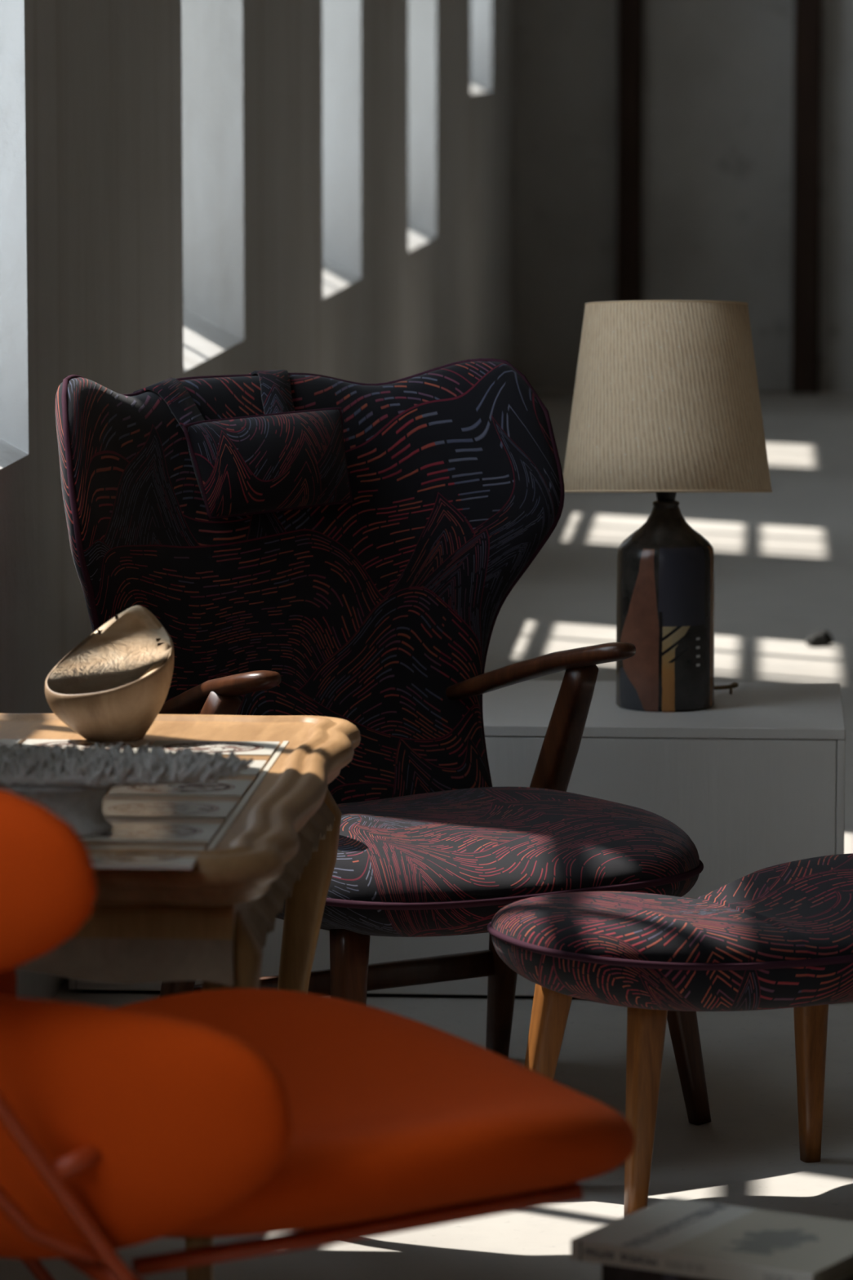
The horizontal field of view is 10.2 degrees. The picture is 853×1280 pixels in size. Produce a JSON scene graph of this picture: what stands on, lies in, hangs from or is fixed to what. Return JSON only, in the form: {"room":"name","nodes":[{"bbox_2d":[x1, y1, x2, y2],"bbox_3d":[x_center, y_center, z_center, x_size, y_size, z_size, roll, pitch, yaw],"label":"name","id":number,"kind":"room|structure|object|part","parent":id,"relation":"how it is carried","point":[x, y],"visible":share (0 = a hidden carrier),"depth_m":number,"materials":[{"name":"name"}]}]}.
{"room":"living room","nodes":[
{"label":"living room","id":0,"kind":"room"},
{"bbox_2d":[0,0,515,1000],"bbox_3d":[-0.695,-2.272,8.484,0.550,5.200,23.250,0,7,4],"label":"wall","id":1,"kind":"structure","parent":0,"point":[188,188],"depth_m":9.50,"materials":[{"name":"white paint"}]},
{"bbox_2d":[0,390,852,1279],"bbox_3d":[2.410,0.435,8.591,6.776,0.200,23.250,0,7,4],"label":"floor","id":2,"kind":"structure","parent":0,"point":[784,556],"depth_m":6.91,"materials":[{"name":"concrete"}]},
{"bbox_2d":[0,712,360,1279],"bbox_3d":[-0.375,0.446,5.168,0.538,0.604,1.073,0,7,4],"label":"coffee table","id":3,"kind":"object","parent":2,"relation":"on","point":[193,880],"visible":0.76,"depth_m":4.81,"materials":[{"name":"brown wood"}]},
{"bbox_2d":[44,605,173,742],"bbox_3d":[-0.359,0.039,5.435,0.147,0.146,0.106,0,7,4],"label":"wooden bowl","id":4,"kind":"object","parent":3,"relation":"on","point":[113,685],"visible":1,"depth_m":5.42,"materials":[{"name":"brown wood"}]},
{"bbox_2d":[0,741,253,835],"bbox_3d":[-0.382,0.149,4.790,0.424,0.083,0.141,0,7,4],"label":"dish","id":5,"kind":"object","parent":3,"relation":"on","point":[72,783],"visible":0.98,"depth_m":4.75,"materials":[{"name":"white ceramic"}]},
{"bbox_3d":[-0.384,0.135,4.789,0.390,0.018,0.125,0,7,4],"label":"plate","id":6,"kind":"part","parent":5,"relation":"part of","materials":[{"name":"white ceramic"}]},
{"bbox_3d":[-0.200,0.521,4.731,0.078,0.559,0.058,0,7,4],"label":"leg","id":7,"kind":"part","parent":3,"relation":"part of","materials":[{"name":"brown wood"}]},
{"bbox_3d":[-0.139,0.415,5.609,0.078,0.559,0.058,0,7,4],"label":"leg","id":8,"kind":"part","parent":3,"relation":"part of","materials":[{"name":"brown wood"}]},
{"bbox_2d":[0,788,635,1279],"bbox_3d":[-0.241,0.386,4.148,0.846,0.961,0.725,-3,7,-23],"label":"lounge chair","id":9,"kind":"object","parent":2,"relation":"on","point":[222,1113],"visible":1,"depth_m":3.89,"materials":[{"name":"orange fabric"}]},
{"bbox_2d":[0,788,97,971],"bbox_3d":[-0.485,0.177,4.019,0.220,0.206,0.661,-3,7,-23],"label":"cushion","id":10,"kind":"object","parent":9,"relation":"on","point":[48,888],"depth_m":3.76,"materials":[{"name":"orange fabric"}]},
{"bbox_2d":[0,967,292,1259],"bbox_3d":[-0.359,0.388,4.098,0.249,0.242,0.725,-3,7,-23],"label":"cushion","id":11,"kind":"object","parent":9,"relation":"on","point":[120,1128],"depth_m":3.84,"materials":[{"name":"orange fabric"}]},
{"bbox_3d":[-0.055,0.493,4.022,0.401,0.039,0.020,-3,7,-23],"label":"seat rail","id":12,"kind":"part","parent":9,"relation":"part of","materials":[{"name":"orange metal"}]},
{"bbox_2d":[115,987,635,1238],"bbox_3d":[-0.110,0.426,4.209,0.550,0.127,0.670,-3,7,-23],"label":"seat cushion","id":13,"kind":"object","parent":9,"relation":"on","point":[400,1123],"depth_m":3.99,"materials":[{"name":"orange fabric"}]},
{"bbox_2d":[54,358,711,1124],"bbox_3d":[-0.045,0.137,6.256,0.765,0.958,0.817,-4,8,-33],"label":"wingback armchair","id":14,"kind":"object","parent":2,"relation":"on","point":[302,544],"visible":0.77,"depth_m":6.42,"materials":[{"name":"black fabric"}]},
{"bbox_3d":[-0.320,0.463,6.257,0.048,0.310,0.112,-7,10,-44],"label":"leg","id":15,"kind":"part","parent":14,"relation":"part of","materials":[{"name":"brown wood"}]},
{"bbox_3d":[-0.282,0.077,6.135,0.054,0.112,0.367,-4,8,-28],"label":"armrest","id":16,"kind":"part","parent":14,"relation":"part of","materials":[{"name":"brown wood"}]},
{"bbox_3d":[-0.312,0.198,6.141,0.043,0.296,0.207,-6,9,-41],"label":"arm post","id":17,"kind":"part","parent":14,"relation":"part of","materials":[{"name":"brown wood"}]},
{"bbox_2d":[186,409,350,516],"bbox_3d":[-0.212,-0.237,6.435,0.251,0.134,0.090,-4,8,-33],"label":"pillow","id":18,"kind":"object","parent":14,"relation":"on","point":[240,463],"depth_m":6.40,"materials":[{"name":"black fabric"}]},
{"bbox_3d":[-0.197,-0.051,6.470,0.764,0.630,0.246,-4,8,-33],"label":"backrest","id":19,"kind":"part","parent":14,"relation":"part of","materials":[{"name":"black fabric"}]},
{"bbox_3d":[-0.092,0.504,5.919,0.050,0.307,0.094,-1,7,-6],"label":"leg","id":20,"kind":"part","parent":14,"relation":"part of","materials":[{"name":"brown wood"}]},
{"bbox_3d":[0.016,0.281,6.178,0.596,0.118,0.580,-4,8,-33],"label":"seat","id":21,"kind":"part","parent":14,"relation":"part of","materials":[{"name":"black fabric"}]},
{"bbox_3d":[0.102,0.431,6.528,0.048,0.310,0.112,-3,7,-21],"label":"leg","id":22,"kind":"part","parent":14,"relation":"part of","materials":[{"name":"brown wood"}]},
{"bbox_3d":[0.155,0.043,6.415,0.054,0.112,0.367,-5,9,-37],"label":"armrest","id":23,"kind":"part","parent":14,"relation":"part of","materials":[{"name":"brown wood"}]},
{"bbox_3d":[0.175,0.160,6.454,0.043,0.296,0.207,-3,8,-24],"label":"arm post","id":24,"kind":"part","parent":14,"relation":"part of","materials":[{"name":"brown wood"}]},
{"bbox_3d":[0.319,0.472,6.183,0.094,0.307,0.050,4,8,30],"label":"leg","id":25,"kind":"part","parent":14,"relation":"part of","materials":[{"name":"brown wood"}]},
{"bbox_2d":[67,680,845,999],"bbox_3d":[0.057,0.293,7.243,1.134,0.404,0.515,0,7,4],"label":"cabinet","id":26,"kind":"object","parent":2,"relation":"on","point":[755,778],"visible":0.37,"depth_m":6.96,"materials":[{"name":"white"}]},
{"bbox_3d":[-0.503,0.294,7.283,0.012,0.382,0.514,0,7,4],"label":"panel","id":27,"kind":"part","parent":26,"relation":"part of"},
{"bbox_2d":[563,299,772,711],"bbox_3d":[0.356,-0.204,7.134,0.315,0.610,0.313,0,7,4],"label":"table lamp","id":28,"kind":"object","parent":26,"relation":"on","point":[666,402],"visible":1,"depth_m":7.04,"materials":[{"name":"fabric"}]},
{"bbox_3d":[0.356,-0.498,7.124,0.243,0.025,0.242,0,7,4],"label":"shade trim","id":29,"kind":"part","parent":28,"relation":"part of","materials":[{"name":"beige fabric"}]},
{"bbox_3d":[0.356,-0.356,7.116,0.313,0.302,0.312,0,7,4],"label":"lamp shade","id":30,"kind":"part","parent":28,"relation":"part of","materials":[{"name":"beige fabric"}]},
{"bbox_3d":[0.356,-0.221,7.132,0.315,0.032,0.313,0,7,4],"label":"shade trim","id":31,"kind":"part","parent":28,"relation":"part of","materials":[{"name":"beige fabric"}]},
{"bbox_3d":[0.463,0.067,7.195,0.010,0.008,0.010,0,7,4],"label":"knob","id":32,"kind":"part","parent":28,"relation":"part of","materials":[{"name":"black metal"}]},
{"bbox_3d":[0.617,0.303,7.205,0.012,0.382,0.514,0,7,4],"label":"panel","id":33,"kind":"part","parent":26,"relation":"part of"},
{"bbox_2d":[616,0,643,300],"bbox_3d":[0.838,-3.608,19.580,0.100,5.198,0.132,0,7,4],"label":"timber post","id":34,"kind":"object","parent":2,"relation":"on","point":[630,12],"visible":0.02,"depth_m":19.71,"materials":[{"name":"brown wood"}]},
{"bbox_2d":[486,853,852,1217],"bbox_3d":[0.370,0.477,5.769,0.599,0.397,0.372,-3,7,-20],"label":"footstool","id":35,"kind":"object","parent":2,"relation":"on","point":[779,936],"visible":0.99,"depth_m":5.63,"materials":[{"name":"black fabric"}]},
{"bbox_3d":[0.142,0.524,5.820,0.086,0.291,0.044,-3,7,-20],"label":"leg","id":36,"kind":"part","parent":35,"relation":"part of","materials":[{"name":"brown wood"}]},
{"bbox_3d":[0.257,0.542,5.666,0.061,0.290,0.058,-3,7,-20],"label":"leg","id":37,"kind":"part","parent":35,"relation":"part of","materials":[{"name":"brown wood"}]},
{"bbox_3d":[0.370,0.351,5.754,0.590,0.145,0.363,-3,7,-20],"label":"seat","id":38,"kind":"part","parent":35,"relation":"part of","materials":[{"name":"black fabric"}]},
{"bbox_3d":[0.473,0.509,5.943,0.047,0.289,0.060,-3,7,-20],"label":"leg","id":39,"kind":"part","parent":35,"relation":"part of","materials":[{"name":"brown wood"}]},
{"bbox_2d":[791,0,822,393],"bbox_3d":[1.564,-3.602,19.529,0.112,5.198,0.132,0,7,4],"label":"timber post","id":40,"kind":"object","parent":2,"relation":"on","point":[808,13],"visible":1,"depth_m":19.68,"materials":[{"name":"brown wood"}]},
{"bbox_2d":[805,629,833,646],"bbox_3d":[0.920,-0.005,11.243,0.065,0.038,0.050,0,7,4],"label":"stone","id":41,"kind":"object","parent":2,"relation":"on","point":[822,637],"visible":1,"depth_m":11.23,"materials":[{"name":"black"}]},
{"bbox_3d":[0.318,0.723,4.384,0.290,0.236,0.250,4,8,31],"label":"stool","id":42,"kind":"object","parent":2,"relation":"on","visible":0},
{"bbox_2d":[601,1263,852,1279],"bbox_3d":[0.330,0.584,4.358,0.279,0.046,0.202,4,8,31],"label":"book","id":43,"kind":"object","parent":42,"relation":"on","point":[608,1272],"visible":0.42,"depth_m":4.32,"materials":[{"name":"beige paper"}]},
{"bbox_2d":[570,1196,852,1279],"bbox_3d":[0.285,0.550,4.371,0.244,0.018,0.192,4,8,31],"label":"book","id":44,"kind":"object","parent":43,"relation":"on","point":[705,1240],"visible":1,"depth_m":4.34,"materials":[{"name":"beige paper"}]},
{"bbox_2d":[515,0,852,391],"bbox_3d":[3.212,-3.615,19.633,6.776,5.200,0.300,0,7,4],"label":"wall","id":45,"kind":"structure","parent":0,"point":[718,78],"depth_m":19.84,"materials":[{"name":"grey paint"}]}
]}

